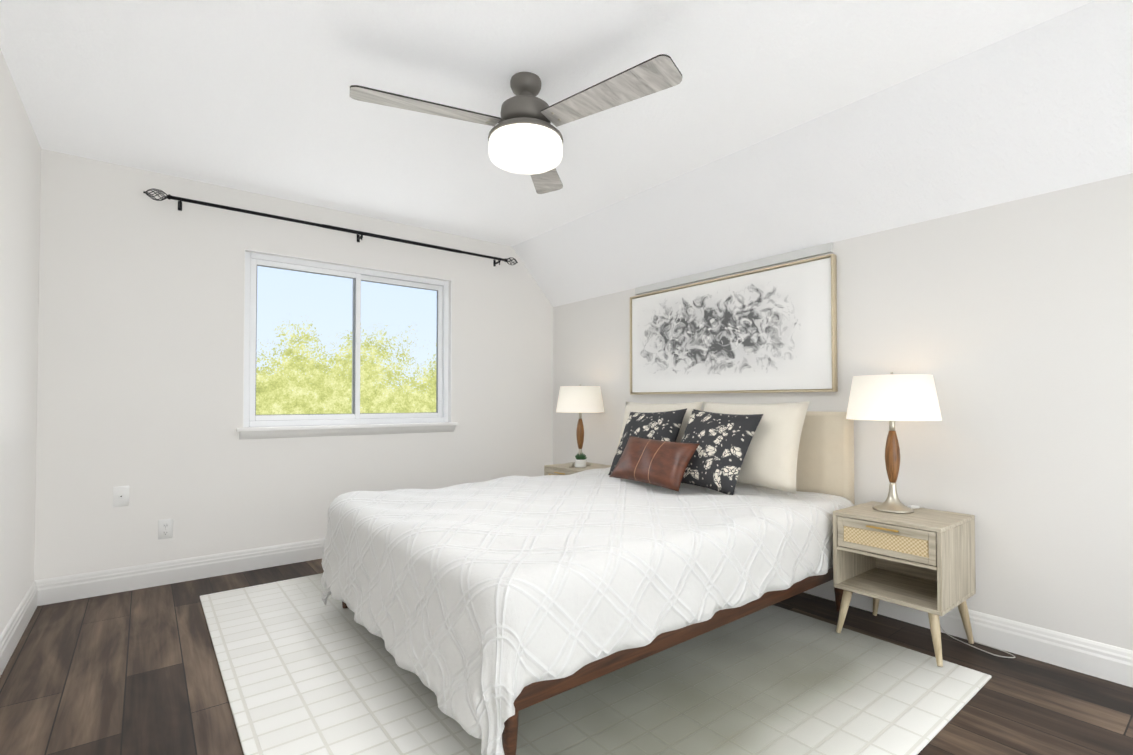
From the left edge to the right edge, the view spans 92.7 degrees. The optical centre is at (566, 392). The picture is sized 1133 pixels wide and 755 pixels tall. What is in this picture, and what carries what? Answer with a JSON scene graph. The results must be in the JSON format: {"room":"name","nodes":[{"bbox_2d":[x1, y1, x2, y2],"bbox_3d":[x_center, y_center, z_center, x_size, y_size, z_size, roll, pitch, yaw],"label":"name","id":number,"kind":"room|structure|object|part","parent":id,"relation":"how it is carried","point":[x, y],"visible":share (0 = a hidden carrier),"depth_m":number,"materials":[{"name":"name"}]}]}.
{"room":"bedroom","nodes":[
{"label":"bedroom","id":0,"kind":"room"},
{"bbox_2d":[0,49,40,634],"bbox_3d":[-1.415,-0.124,0.975,0.120,2.470,4.830,1,-1,-38],"label":"wall","id":1,"kind":"structure","parent":0,"point":[20,172],"depth_m":2.45,"materials":[{"name":"white paint"}]},
{"bbox_2d":[0,581,37,676],"bbox_3d":[-1.362,1.043,0.997,0.016,0.136,4.830,1,-1,-38],"label":"baseboard","id":2,"kind":"structure","parent":1,"relation":"attached to","point":[14,630],"depth_m":2.45,"materials":[{"name":"white wood"}]},
{"bbox_2d":[34,149,552,579],"bbox_3d":[-1.526,-0.073,4.028,3.705,2.470,0.120,1,-1,-38],"label":"wall","id":3,"kind":"structure","parent":0,"point":[140,346],"depth_m":3.36,"materials":[{"name":"white paint"}]},
{"bbox_2d":[113,486,128,506],"bbox_3d":[-2.572,0.599,3.119,0.072,0.116,0.006,1,-1,-38],"label":"wall outlet","id":4,"kind":"object","parent":3,"relation":"attached to","point":[120,495],"visible":1,"depth_m":3.12,"materials":[{"name":"white plastic"}]},
{"bbox_2d":[158,519,172,539],"bbox_3d":[-2.407,0.819,3.243,0.072,0.116,0.008,1,-1,-38],"label":"electrical outlet","id":5,"kind":"object","parent":3,"relation":"attached to","point":[165,528],"visible":1,"depth_m":3.24,"materials":[{"name":"white plastic"}]},
{"bbox_2d":[34,538,324,605],"bbox_3d":[-1.484,1.093,3.955,3.465,0.136,0.016,1,-1,-38],"label":"baseboard","id":6,"kind":"structure","parent":3,"relation":"attached to","point":[80,586],"depth_m":3.25,"materials":[{"name":"white wood"}]},
{"bbox_2d":[143,188,517,265],"bbox_3d":[-1.458,-1.141,3.946,2.574,0.084,0.120,1,-1,-38],"label":"curtain rod","id":7,"kind":"object","parent":3,"relation":"attached to","point":[181,199],"visible":1,"depth_m":3.73,"materials":[{"name":"black metal"}]},
{"bbox_2d":[236,249,457,439],"bbox_3d":[-1.540,-0.308,3.989,1.550,1.242,0.172,1,-1,-38],"label":"window","id":8,"kind":"structure","parent":3,"relation":"in","point":[355,422],"depth_m":3.98,"materials":[{"name":"white plastic"}]},
{"bbox_2d":[0,0,1094,245],"bbox_3d":[-0.229,-1.403,1.923,3.130,0.120,5.070,1,-1,-38],"label":"ceiling","id":9,"kind":"structure","parent":0,"point":[252,96],"depth_m":2.31,"materials":[{"name":"white paint"}]},
{"bbox_2d":[350,54,681,193],"bbox_3d":[-0.187,-1.159,2.202,1.221,0.357,1.220,1,-1,-38],"label":"ceiling fan","id":10,"kind":"object","parent":9,"relation":"hanging from","point":[525,137],"visible":1,"depth_m":2.17,"materials":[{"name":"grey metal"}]},
{"bbox_2d":[0,559,1132,754],"bbox_3d":[-0.003,1.179,2.056,3.705,0.100,5.070,1,-1,-38],"label":"floor","id":11,"kind":"structure","parent":0,"point":[135,672],"depth_m":2.06,"materials":[{"name":"brown wood"}]},
{"bbox_2d":[544,462,610,474],"bbox_3d":[0.114,0.876,4.316,0.435,0.578,0.440,1,-1,-38],"label":"nightstand","id":12,"kind":"object","parent":11,"relation":"on","point":[560,469],"visible":0.15,"depth_m":4.25,"materials":[{"name":"brown wood"}]},
{"bbox_2d":[556,384,603,465],"bbox_3d":[0.111,0.259,4.375,0.392,0.655,0.392,1,-1,-38],"label":"lamp","id":13,"kind":"object","parent":12,"relation":"on","point":[580,399],"visible":0.88,"depth_m":4.23,"materials":[{"name":"white fabric"}]},
{"bbox_2d":[575,452,586,467],"bbox_3d":[0.111,0.527,4.231,0.104,0.114,0.101,1,-1,-38],"label":"plant","id":14,"kind":"object","parent":12,"relation":"on","point":[580,461],"visible":1,"depth_m":4.20,"materials":[{"name":"green plant"}]},
{"bbox_2d":[200,573,991,754],"bbox_3d":[-0.183,1.132,2.576,2.400,0.012,2.990,1,-1,-38],"label":"rug","id":15,"kind":"object","parent":11,"relation":"on","point":[304,669],"visible":0.58,"depth_m":2.00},
{"bbox_2d":[321,401,854,754],"bbox_3d":[0.140,0.587,2.837,2.280,1.083,1.826,1,-1,-38],"label":"bed","id":16,"kind":"object","parent":15,"relation":"on","point":[487,611],"visible":1,"depth_m":2.11,"materials":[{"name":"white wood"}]},
{"bbox_2d":[609,436,698,491],"bbox_3d":[0.499,0.401,3.153,0.202,0.265,0.570,1,-1,-38],"label":"pillow","id":17,"kind":"object","parent":16,"relation":"on","point":[644,463],"depth_m":3.06,"materials":[{"name":"brown leather"}]},
{"bbox_2d":[833,501,975,666],"bbox_3d":[1.545,0.845,2.484,0.435,0.578,0.440,1,-1,-38],"label":"nightstand","id":18,"kind":"object","parent":11,"relation":"on","point":[921,559],"visible":0.98,"depth_m":2.40,"materials":[{"name":"brown wood"}]},
{"bbox_2d":[846,372,1015,657],"bbox_3d":[1.619,0.516,2.473,0.392,1.233,0.619,1,-1,-38],"label":"lamp","id":19,"kind":"object","parent":18,"relation":"on","point":[891,398],"visible":0.94,"depth_m":2.44,"materials":[{"name":"white fabric"}]},
{"bbox_3d":[1.780,0.836,2.458,0.125,0.592,0.405,1,-1,-38],"label":"cord","id":20,"kind":"part","parent":19,"relation":"part of","materials":[{"name":"grey plastic"}]},
{"bbox_2d":[512,0,1132,306],"bbox_3d":[1.231,-1.139,3.059,0.575,0.610,5.070,1,-1,-38],"label":"ceiling","id":21,"kind":"structure","parent":0,"point":[1043,107],"depth_m":2.54,"materials":[{"name":"white paint"}]},
{"bbox_2d":[553,173,1132,650],"bbox_3d":[1.410,0.158,3.177,0.120,1.980,4.830,1,-1,-38],"label":"wall","id":22,"kind":"structure","parent":0,"point":[1007,327],"depth_m":2.40,"materials":[{"name":"white paint"}]},
{"bbox_2d":[630,254,837,394],"bbox_3d":[0.991,-0.373,3.582,0.046,0.755,1.570,1,-1,-38],"label":"picture","id":23,"kind":"object","parent":22,"relation":"attached to","point":[773,329],"visible":1,"depth_m":3.41,"materials":[{"name":"paper"}]},
{"bbox_2d":[635,242,832,294],"bbox_3d":[1.007,-0.796,3.595,0.024,0.051,1.520,1,-1,-38],"label":"trim","id":24,"kind":"structure","parent":22,"relation":"attached to","point":[826,248],"depth_m":3.44,"materials":[{"name":"white paint"}]},
{"bbox_2d":[804,580,1132,687],"bbox_3d":[1.356,1.079,3.119,0.016,0.136,4.830,1,-1,-38],"label":"baseboard","id":25,"kind":"structure","parent":22,"relation":"attached to","point":[1111,663],"depth_m":2.32,"materials":[{"name":"white wood"}]},
{"label":"outside","id":26,"kind":"structure","parent":0,"visible":0},
{"bbox_2d":[256,266,436,414],"bbox_3d":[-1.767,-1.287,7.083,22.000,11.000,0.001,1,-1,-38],"label":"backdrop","id":27,"kind":"structure","parent":26,"point":[304,347],"depth_m":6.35,"materials":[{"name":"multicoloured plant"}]}
]}

